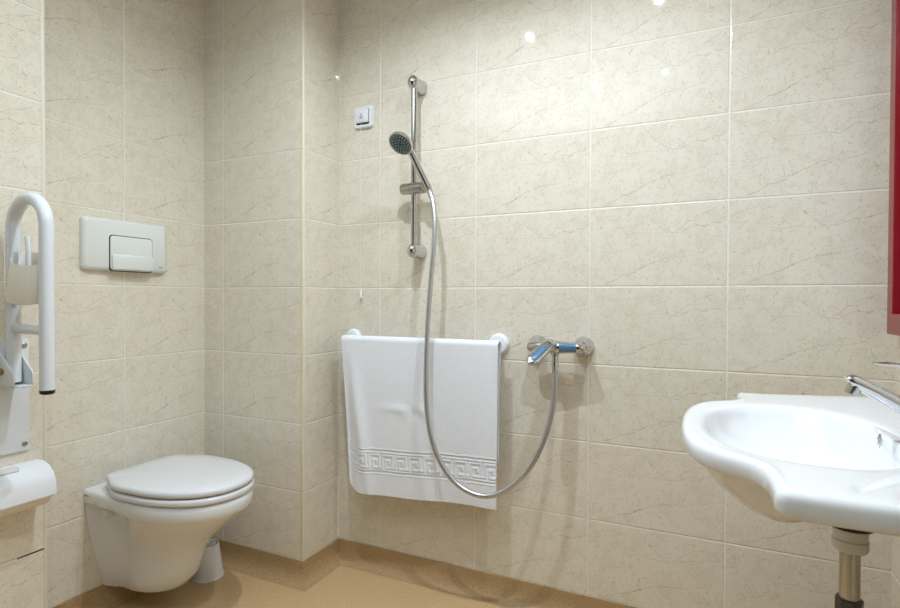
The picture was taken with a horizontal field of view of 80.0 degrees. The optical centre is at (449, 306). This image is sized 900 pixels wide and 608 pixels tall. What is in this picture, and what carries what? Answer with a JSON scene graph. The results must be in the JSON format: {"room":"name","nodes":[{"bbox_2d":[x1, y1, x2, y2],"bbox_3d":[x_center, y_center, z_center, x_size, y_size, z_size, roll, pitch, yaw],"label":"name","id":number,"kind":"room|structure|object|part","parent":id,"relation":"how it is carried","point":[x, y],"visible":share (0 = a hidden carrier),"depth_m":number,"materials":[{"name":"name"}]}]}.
{"room":"accessible bathroom","nodes":[
{"label":"accessible bathroom","id":0,"kind":"room"},
{"bbox_2d":[0,0,43,607],"bbox_3d":[-1.632,-0.130,0.697,0.216,2.300,1.889,1,1,25],"label":"wall","id":1,"kind":"structure","parent":0,"point":[22,532],"depth_m":1.46,"materials":[{"name":"beige tile"}]},
{"bbox_2d":[0,192,55,455],"bbox_3d":[-1.083,0.051,1.371,0.215,0.682,0.116,1,1,25],"label":"grab rail","id":2,"kind":"object","parent":1,"relation":"attached to","point":[16,374],"visible":0.87,"depth_m":1.38,"materials":[{"name":"metal"}]},
{"bbox_3d":[-1.179,0.239,1.417,0.007,0.304,0.116,1,1,25],"label":"wall plate","id":3,"kind":"part","parent":2,"relation":"part of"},
{"bbox_2d":[4,252,38,304],"bbox_3d":[-1.079,-0.074,1.370,0.151,0.138,0.076,1,1,25],"label":"toilet roll","id":4,"kind":"object","parent":2,"relation":"attached to","point":[21,288],"visible":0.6,"depth_m":1.33,"materials":[{"name":"paper"}]},
{"bbox_2d":[0,459,56,517],"bbox_3d":[-1.141,0.481,1.405,0.090,0.124,0.155,1,1,25],"label":"dispenser","id":5,"kind":"object","parent":1,"relation":"attached to","point":[29,484],"visible":1,"depth_m":1.40,"materials":[{"name":"white plastic"}]},
{"bbox_2d":[45,0,204,607],"bbox_3d":[-1.119,-0.144,1.964,0.080,2.300,0.881,1,1,25],"label":"wall","id":6,"kind":"structure","parent":0,"point":[124,79],"depth_m":1.83,"materials":[{"name":"beige tile"}]},
{"bbox_2d":[41,0,47,607],"bbox_3d":[-1.142,-0.177,1.506,0.010,2.222,0.010,1,1,25],"label":"trim","id":7,"kind":"structure","parent":6,"relation":"attached to","point":[42,1],"depth_m":1.50,"materials":[{"name":"plastic"}]},
{"bbox_2d":[53,584,143,607],"bbox_3d":[-1.107,0.967,1.865,0.046,0.080,0.651,1,1,25],"label":"baseboard","id":8,"kind":"structure","parent":6,"relation":"attached to","point":[101,596],"depth_m":1.79,"materials":[{"name":"brown plastic"}]},
{"bbox_2d":[79,216,165,273],"bbox_3d":[-1.109,-0.207,1.847,0.036,0.175,0.298,1,1,25],"label":"flush plate","id":9,"kind":"object","parent":6,"relation":"attached to","point":[105,244],"visible":1,"depth_m":1.82,"materials":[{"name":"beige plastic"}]},
{"bbox_2d":[83,454,253,592],"bbox_3d":[-0.888,0.738,1.778,0.510,0.398,0.364,1,1,25],"label":"toilet","id":10,"kind":"object","parent":6,"relation":"attached to","point":[151,524],"visible":1,"depth_m":1.70,"materials":[{"name":"white glazed ceramic"},{"name":"white plastic"}]},
{"bbox_3d":[-0.864,0.580,1.765,0.458,0.021,0.364,1,1,25],"label":"seat","id":11,"kind":"part","parent":10,"relation":"part of","materials":[{"name":"white plastic"}]},
{"bbox_3d":[-0.866,0.553,1.766,0.459,0.027,0.362,1,1,25],"label":"lid","id":12,"kind":"part","parent":10,"relation":"part of","materials":[{"name":"white plastic"}]},
{"bbox_2d":[204,0,300,559],"bbox_3d":[-0.757,-0.144,2.060,0.497,2.300,0.020,1,1,25],"label":"wall","id":13,"kind":"structure","parent":0,"point":[252,48],"depth_m":2.04,"materials":[{"name":"beige tile"}]},
{"bbox_2d":[211,537,304,591],"bbox_3d":[-0.753,0.966,2.034,0.547,0.080,0.046,1,1,25],"label":"baseboard","id":14,"kind":"structure","parent":13,"relation":"attached to","point":[264,565],"depth_m":2.02,"materials":[{"name":"brown plastic"}]},
{"bbox_2d":[301,0,304,560],"bbox_3d":[-0.534,-0.180,1.949,0.011,2.222,0.011,1,1,25],"label":"trim","id":15,"kind":"structure","parent":13,"relation":"attached to","point":[302,1],"depth_m":1.95,"materials":[{"name":"beige plastic"}]},
{"bbox_2d":[118,565,503,607],"bbox_3d":[-0.437,1.056,0.674,2.426,0.060,2.830,1,1,25],"label":"floor","id":16,"kind":"structure","parent":0,"point":[344,587],"depth_m":1.88,"materials":[{"name":"brown plastic"}]},
{"bbox_2d":[191,539,224,583],"bbox_3d":[-0.905,0.945,2.006,0.113,0.122,0.113,1,1,25],"label":"brush holder","id":17,"kind":"object","parent":16,"relation":"on","point":[210,569],"visible":0.71,"depth_m":1.97,"materials":[{"name":"white plastic"}]},
{"bbox_2d":[206,541,216,547],"bbox_3d":[-0.904,0.815,2.005,0.062,0.339,0.062,1,1,25],"label":"toilet brush","id":18,"kind":"object","parent":17,"relation":"in","point":[210,543],"visible":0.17,"depth_m":2.00,"materials":[{"name":"white plastic"}]},
{"bbox_2d":[305,0,338,559],"bbox_3d":[-0.496,-0.143,2.046,0.020,2.300,0.206,1,1,25],"label":"wall","id":19,"kind":"structure","parent":0,"point":[321,16],"depth_m":2.04,"materials":[{"name":"beige tile"}]},
{"bbox_2d":[303,538,339,590],"bbox_3d":[-0.481,0.968,2.024,0.046,0.080,0.256,1,1,25],"label":"baseboard","id":20,"kind":"structure","parent":19,"relation":"attached to","point":[323,562],"depth_m":2.03,"materials":[{"name":"brown plastic"}]},
{"bbox_2d":[338,0,894,607],"bbox_3d":[0.401,-0.135,1.788,1.865,2.300,0.080,1,1,25],"label":"wall","id":21,"kind":"structure","parent":0,"point":[696,192],"depth_m":1.68,"materials":[{"name":"beige tile"}]},
{"bbox_2d":[337,468,339,537],"bbox_3d":[-0.445,0.786,2.140,0.010,0.280,0.010,1,1,25],"label":"trim","id":22,"kind":"structure","parent":21,"relation":"attached to","point":[338,477],"depth_m":2.14,"materials":[{"name":"white plastic"}]},
{"bbox_2d":[355,105,373,297],"bbox_3d":[-0.335,-0.402,2.071,0.083,0.740,0.020,1,1,25],"label":"switch","id":23,"kind":"object","parent":21,"relation":"attached to","point":[364,116],"visible":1,"depth_m":2.06,"materials":[{"name":"white plastic"}]},
{"bbox_2d":[355,105,373,129],"bbox_3d":[-0.332,-0.731,2.070,0.083,0.083,0.012,1,1,25],"label":"switch plate","id":24,"kind":"object","parent":23,"relation":"attached to","point":[364,116],"depth_m":2.06,"materials":[{"name":"white plastic"}]},
{"bbox_2d":[400,75,427,258],"bbox_3d":[-0.112,-0.501,1.921,0.130,0.655,0.101,1,1,25],"label":"shower rail","id":25,"kind":"object","parent":21,"relation":"attached to","point":[419,87],"visible":0.92,"depth_m":1.91,"materials":[{"name":"silver metal"}]},
{"bbox_2d":[389,131,431,190],"bbox_3d":[-0.132,-0.494,1.827,0.153,0.186,0.081,0,1,-11],"label":"shower","id":26,"kind":"object","parent":25,"relation":"hanging from","point":[401,143],"visible":1,"depth_m":1.83,"materials":[{"name":"silver metal"}]},
{"bbox_3d":[-0.168,-0.551,1.818,0.078,0.054,0.059,1,1,25],"label":"spray plate","id":27,"kind":"part","parent":26,"relation":"part of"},
{"bbox_3d":[-0.113,-0.483,1.852,0.107,0.164,0.026,0,1,-21],"label":"handle","id":28,"kind":"part","parent":26,"relation":"part of","materials":[{"name":"silver metal"}]},
{"bbox_2d":[423,189,558,498],"bbox_3d":[0.117,0.105,1.752,0.464,1.021,0.102,1,1,23],"label":"shower hose","id":29,"kind":"object","parent":26,"relation":"hanging from","point":[430,193],"visible":1,"depth_m":1.78,"materials":[{"name":"metal"}]},
{"bbox_2d":[419,183,426,191],"bbox_3d":[-0.086,-0.423,1.878,0.044,0.043,0.036,0,1,-12],"label":"connector","id":30,"kind":"object","parent":25,"relation":"on","point":[421,188],"depth_m":1.87,"materials":[{"name":"silver metal"}]},
{"bbox_2d":[346,329,509,354],"bbox_3d":[-0.121,0.126,1.941,0.676,0.074,0.086,1,1,25],"label":"towel rail","id":31,"kind":"object","parent":21,"relation":"attached to","point":[504,340],"visible":0.23,"depth_m":1.84,"materials":[{"name":"white plastic"}]},
{"bbox_2d":[341,335,500,509],"bbox_3d":[-0.123,0.400,1.901,0.624,0.580,0.060,1,1,25],"label":"towel","id":32,"kind":"object","parent":31,"relation":"hanging from","point":[390,452],"visible":0.96,"depth_m":1.88,"materials":[{"name":"white fabric"}]},
{"bbox_2d":[338,538,636,607],"bbox_3d":[0.343,0.975,1.758,1.765,0.080,0.046,1,1,25],"label":"baseboard","id":33,"kind":"structure","parent":21,"relation":"attached to","point":[489,588],"depth_m":1.91,"materials":[{"name":"brown plastic"}]},
{"bbox_2d":[526,335,593,365],"bbox_3d":[0.326,0.138,1.684,0.217,0.084,0.175,1,1,25],"label":"shower mixer","id":34,"kind":"object","parent":21,"relation":"attached to","point":[583,346],"visible":1,"depth_m":1.68,"materials":[{"name":"silver metal"}]},
{"bbox_3d":[0.281,0.140,1.657,0.103,0.080,0.038,0,1,-30],"label":"lever","id":35,"kind":"part","parent":34,"relation":"part of","materials":[{"name":"silver metal"}]},
{"bbox_2d":[551,353,558,362],"bbox_3d":[0.334,0.161,1.705,0.026,0.034,0.026,1,1,25],"label":"outlet","id":36,"kind":"object","parent":34,"relation":"attached to","point":[555,356],"depth_m":1.70,"materials":[{"name":"silver metal"}]},
{"bbox_2d":[891,335,899,607],"bbox_3d":[0.615,-0.113,0.129,0.080,2.300,2.750,1,1,25],"label":"wall","id":37,"kind":"structure","parent":0,"point":[895,556],"depth_m":1.37,"materials":[{"name":"beige tile"}]},
{"bbox_2d":[681,393,899,536],"bbox_3d":[0.649,0.275,0.889,0.488,0.159,0.792,1,1,25],"label":"washbasin","id":38,"kind":"object","parent":37,"relation":"attached to","point":[834,461],"visible":0.98,"depth_m":0.89,"materials":[{"name":"white ceramic"}]},
{"bbox_2d":[831,527,872,607],"bbox_3d":[0.749,0.492,0.845,0.265,0.274,0.068,1,1,25],"label":"pipe","id":39,"kind":"object","parent":38,"relation":"attached to","point":[851,544],"visible":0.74,"depth_m":0.87,"materials":[{"name":"silver metal"}]},
{"bbox_2d":[832,527,869,543],"bbox_3d":[0.660,0.378,0.885,0.054,0.036,0.054,1,1,25],"label":"pipe collar","id":40,"kind":"object","parent":39,"relation":"on","point":[839,535],"depth_m":0.87,"materials":[{"name":"grey plastic"}]},
{"bbox_2d":[844,361,899,414],"bbox_3d":[0.728,0.147,0.835,0.188,0.118,0.056,1,1,25],"label":"tap","id":41,"kind":"object","parent":38,"relation":"on","point":[856,385],"visible":1,"depth_m":0.85,"materials":[{"name":"silver metal"}]},
{"bbox_3d":[0.739,0.101,0.829,0.138,0.027,0.032,1,1,25],"label":"lever","id":42,"kind":"part","parent":41,"relation":"part of","materials":[{"name":"silver metal"}]},
{"bbox_3d":[0.735,0.232,0.893,0.021,0.040,0.170,1,1,25],"label":"overflow panel","id":43,"kind":"part","parent":38,"relation":"part of","materials":[{"name":"white ceramic"}]},
{"bbox_2d":[887,0,899,335],"bbox_3d":[0.987,-0.401,1.055,0.030,0.946,0.650,1,1,25],"label":"mirror","id":44,"kind":"object","parent":37,"relation":"attached to","point":[893,289],"visible":1,"depth_m":1.32,"materials":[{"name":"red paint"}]}
]}

